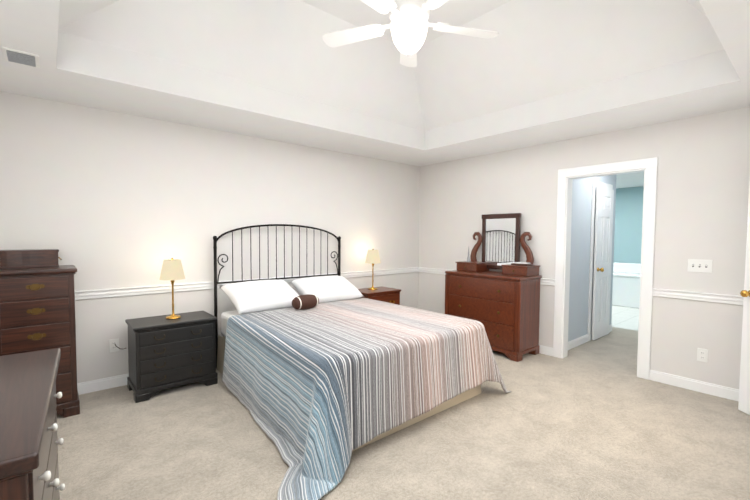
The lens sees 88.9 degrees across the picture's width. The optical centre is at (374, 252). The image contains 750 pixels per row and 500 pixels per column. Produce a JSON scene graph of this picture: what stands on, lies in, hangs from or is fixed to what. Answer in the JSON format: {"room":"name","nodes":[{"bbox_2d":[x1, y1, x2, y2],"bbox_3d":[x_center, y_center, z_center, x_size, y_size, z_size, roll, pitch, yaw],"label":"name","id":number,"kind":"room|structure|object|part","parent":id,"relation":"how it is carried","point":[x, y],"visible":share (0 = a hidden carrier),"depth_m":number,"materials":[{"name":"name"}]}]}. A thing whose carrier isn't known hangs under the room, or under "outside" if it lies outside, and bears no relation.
{"room":"bedroom","nodes":[
{"label":"bedroom","id":0,"kind":"room"},
{"bbox_2d":[0,91,419,382],"bbox_3d":[-1.267,-0.053,4.394,5.285,2.460,0.120,-2,3,-40],"label":"wall","id":1,"kind":"structure","parent":0,"point":[101,198],"depth_m":3.70,"materials":[{"name":"paint"}]},
{"bbox_2d":[77,373,128,394],"bbox_3d":[-1.232,1.128,4.395,5.045,0.100,0.014,-2,3,-40],"label":"baseboard","id":2,"kind":"structure","parent":1,"relation":"attached to","point":[120,380],"depth_m":3.38,"materials":[{"name":"white wood"}]},
{"bbox_2d":[109,338,118,352],"bbox_3d":[-2.343,0.833,3.433,0.072,0.116,0.010,-2,3,-40],"label":"electrical outlet","id":3,"kind":"object","parent":1,"relation":"attached to","point":[112,346],"visible":0.94,"depth_m":3.43,"materials":[{"name":"white plastic"}]},
{"bbox_2d":[75,267,418,299],"bbox_3d":[-1.222,0.323,4.355,5.045,0.075,0.026,-2,3,-40],"label":"trim","id":4,"kind":"structure","parent":1,"relation":"attached to","point":[115,292],"depth_m":3.75,"materials":[{"name":"white wood"}]},
{"bbox_2d":[0,0,749,188],"bbox_3d":[2.081,-1.696,4.406,10.470,0.864,5.340,-2,3,-40],"label":"ceiling","id":5,"kind":"structure","parent":0,"point":[536,72],"depth_m":3.18,"materials":[{"name":"paint"}]},
{"bbox_2d":[1,47,39,67],"bbox_3d":[-2.171,-1.193,2.348,0.164,0.015,0.220,-2,3,-40],"label":"ceiling vent","id":6,"kind":"object","parent":5,"relation":"in","point":[20,57],"visible":1,"depth_m":2.33,"materials":[{"name":"grey metal"}]},
{"bbox_2d":[322,0,498,66],"bbox_3d":[0.226,-1.646,2.511,1.233,0.672,1.233,-2,3,-40],"label":"ceiling fan","id":7,"kind":"object","parent":5,"relation":"hanging from","point":[409,25],"visible":1,"depth_m":2.52,"materials":[{"name":"white metal"}]},
{"bbox_3d":[0.228,-1.418,2.558,0.248,0.212,0.248,-2,3,-40],"label":"globe","id":8,"kind":"part","parent":7,"relation":"part of"},
{"bbox_2d":[57,327,749,499],"bbox_3d":[0.876,1.260,3.522,7.350,0.060,5.340,-2,3,-40],"label":"floor carpet","id":9,"kind":"object","parent":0,"point":[598,419],"visible":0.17,"depth_m":2.52,"materials":[{"name":"beige carpet"}]},
{"bbox_2d":[0,348,64,499],"bbox_3d":[-1.463,0.911,1.332,0.564,0.800,1.176,-2,3,-37],"label":"dresser","id":10,"kind":"object","parent":9,"relation":"on","point":[29,443],"visible":1,"depth_m":1.29,"materials":[{"name":"brown wood"}]},
{"bbox_2d":[0,265,79,417],"bbox_3d":[-2.563,0.674,2.907,0.480,1.120,0.453,-2,3,-40],"label":"chest","id":11,"kind":"object","parent":9,"relation":"on","point":[37,309],"visible":0.73,"depth_m":2.77,"materials":[{"name":"brown wood"}]},
{"bbox_2d":[0,249,61,268],"bbox_3d":[-2.657,0.044,2.948,0.375,0.133,0.210,-2,3,-40],"label":"jewelry box","id":12,"kind":"object","parent":11,"relation":"on","point":[28,258],"visible":0.98,"depth_m":2.87,"materials":[{"name":"brown wood"}]},
{"bbox_2d":[125,311,217,402],"bbox_3d":[-1.833,0.905,3.470,0.666,0.620,0.443,-2,3,-40],"label":"nightstand","id":13,"kind":"object","parent":9,"relation":"on","point":[163,353],"visible":1,"depth_m":3.31,"materials":[{"name":"black paint"}]},
{"bbox_2d":[159,258,184,318],"bbox_3d":[-1.832,0.318,3.463,0.210,0.550,0.210,-2,3,-40],"label":"lamp","id":14,"kind":"object","parent":13,"relation":"on","point":[172,270],"visible":1,"depth_m":3.40,"materials":[{"name":"beige fabric"}]},
{"bbox_2d":[213,224,510,499],"bbox_3d":[-0.367,0.473,3.406,2.280,1.506,2.505,-2,3,-40],"label":"bed","id":15,"kind":"object","parent":9,"relation":"on","point":[324,377],"visible":1,"depth_m":2.79,"materials":[{"name":"fabric"}]},
{"bbox_2d":[358,286,400,304],"bbox_3d":[0.006,0.824,5.118,0.590,0.660,0.423,-2,3,-40],"label":"nightstand","id":16,"kind":"object","parent":9,"relation":"on","point":[387,294],"visible":0.21,"depth_m":5.02,"materials":[{"name":"brown wood"}]},
{"bbox_2d":[365,249,380,289],"bbox_3d":[-0.028,0.217,5.120,0.210,0.550,0.210,-2,3,-40],"label":"lamp","id":17,"kind":"object","parent":16,"relation":"on","point":[372,257],"visible":1,"depth_m":5.05,"materials":[{"name":"beige fabric"}]},
{"bbox_2d":[445,213,541,361],"bbox_3d":[1.420,0.348,4.706,0.522,1.665,1.044,-2,3,-40],"label":"dresser","id":18,"kind":"object","parent":9,"relation":"on","point":[503,307],"visible":0.85,"depth_m":4.51,"materials":[{"name":"brown wood"}]},
{"bbox_2d":[511,262,532,265],"bbox_3d":[1.721,0.130,4.478,0.140,0.032,0.200,-2,3,-40],"label":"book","id":19,"kind":"object","parent":18,"relation":"on","point":[522,263],"visible":1,"depth_m":4.43,"materials":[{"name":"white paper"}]},
{"bbox_2d":[418,107,749,388],"bbox_3d":[2.227,-0.026,4.280,0.120,2.460,4.594,-2,3,-40],"label":"wall","id":20,"kind":"structure","parent":0,"point":[703,178],"depth_m":3.60,"materials":[{"name":"paint"}]},
{"bbox_2d":[419,267,554,285],"bbox_3d":[1.380,0.303,5.172,0.026,0.075,2.095,-2,3,-40],"label":"trim","id":21,"kind":"structure","parent":20,"relation":"attached to","point":[543,281],"depth_m":5.61,"materials":[{"name":"white wood"}]},
{"bbox_2d":[539,345,552,355],"bbox_3d":[1.379,1.109,5.211,0.014,0.100,2.095,-2,3,-40],"label":"baseboard","id":22,"kind":"structure","parent":20,"relation":"attached to","point":[546,350],"depth_m":4.47,"materials":[{"name":"white wood"}]},
{"bbox_2d":[553,157,657,379],"bbox_3d":[2.414,0.145,4.057,0.142,2.140,0.930,-2,3,-40],"label":"door frame","id":23,"kind":"structure","parent":20,"relation":"attached to","point":[646,166],"depth_m":3.91,"materials":[{"name":"white wood"}]},
{"bbox_2d":[649,370,738,401],"bbox_3d":[3.162,1.212,3.127,0.014,0.100,1.535,-2,3,-40],"label":"baseboard","id":24,"kind":"structure","parent":20,"relation":"attached to","point":[656,376],"depth_m":3.44,"materials":[{"name":"white wood"}]},
{"bbox_2d":[652,288,743,304],"bbox_3d":[3.162,0.407,3.087,0.026,0.075,1.535,-2,3,-40],"label":"trim","id":25,"kind":"structure","parent":20,"relation":"attached to","point":[677,294],"depth_m":3.40,"materials":[{"name":"white wood"}]},
{"bbox_2d":[687,259,712,272],"bbox_3d":[2.890,0.117,3.405,0.016,0.116,0.170,-2,3,-40],"label":"switch plate","id":26,"kind":"object","parent":20,"relation":"attached to","point":[700,265],"visible":1,"depth_m":3.40,"materials":[{"name":"white plastic"}]},
{"bbox_2d":[697,348,707,361],"bbox_3d":[2.917,0.913,3.407,0.010,0.116,0.072,-2,3,-40],"label":"electrical outlet","id":27,"kind":"object","parent":20,"relation":"attached to","point":[702,355],"visible":1,"depth_m":3.40,"materials":[{"name":"white plastic"}]},
{"bbox_2d":[568,175,615,341],"bbox_3d":[2.788,-0.057,5.066,1.755,2.460,0.120,-2,3,-40],"label":"wall","id":28,"kind":"structure","parent":0,"point":[580,254],"depth_m":4.86,"materials":[{"name":"paint"}]},
{"bbox_2d":[568,334,587,349],"bbox_3d":[2.486,1.135,4.778,0.865,0.100,0.014,-2,3,-40],"label":"baseboard","id":29,"kind":"structure","parent":28,"relation":"attached to","point":[576,342],"depth_m":4.84,"materials":[{"name":"white wood"}]},
{"bbox_2d":[587,180,612,341],"bbox_3d":[3.089,0.108,5.240,0.700,2.120,0.018,-2,3,-40],"label":"trim","id":30,"kind":"structure","parent":28,"relation":"attached to","point":[600,184],"depth_m":5.03,"materials":[{"name":"white wood"}]},
{"bbox_2d":[591,186,613,339],"bbox_3d":[3.133,0.143,5.189,0.560,2.030,0.102,-2,3,-40],"label":"closet door","id":31,"kind":"structure","parent":28,"relation":"in","point":[602,260],"depth_m":5.17,"materials":[{"name":"white wood"}]},
{"bbox_2d":[611,305,638,330],"bbox_3d":[4.372,1.108,7.486,3.120,0.060,3.850,-2,3,-40],"label":"floor","id":32,"kind":"structure","parent":0,"point":[625,317],"depth_m":6.59,"materials":[{"name":"white tile"}]},
{"bbox_2d":[612,262,640,307],"bbox_3d":[5.030,0.631,8.189,0.915,0.840,2.140,-2,3,-40],"label":"bathtub","id":33,"kind":"object","parent":32,"relation":"on","point":[626,284],"visible":0.12,"depth_m":7.64,"materials":[{"name":"white ceramic"}]},
{"bbox_2d":[614,186,643,262],"bbox_3d":[5.511,-0.187,8.415,0.120,2.460,3.820,-2,3,-40],"label":"wall","id":34,"kind":"structure","parent":0,"point":[628,224],"depth_m":8.31,"materials":[{"name":"paint"}]},
{"bbox_2d":[738,179,749,414],"bbox_3d":[2.915,0.253,2.666,0.519,2.030,0.562,-2,3,-40],"label":"entry door","id":35,"kind":"structure","parent":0,"point":[744,396],"depth_m":2.98,"materials":[{"name":"white wood"}]}
]}

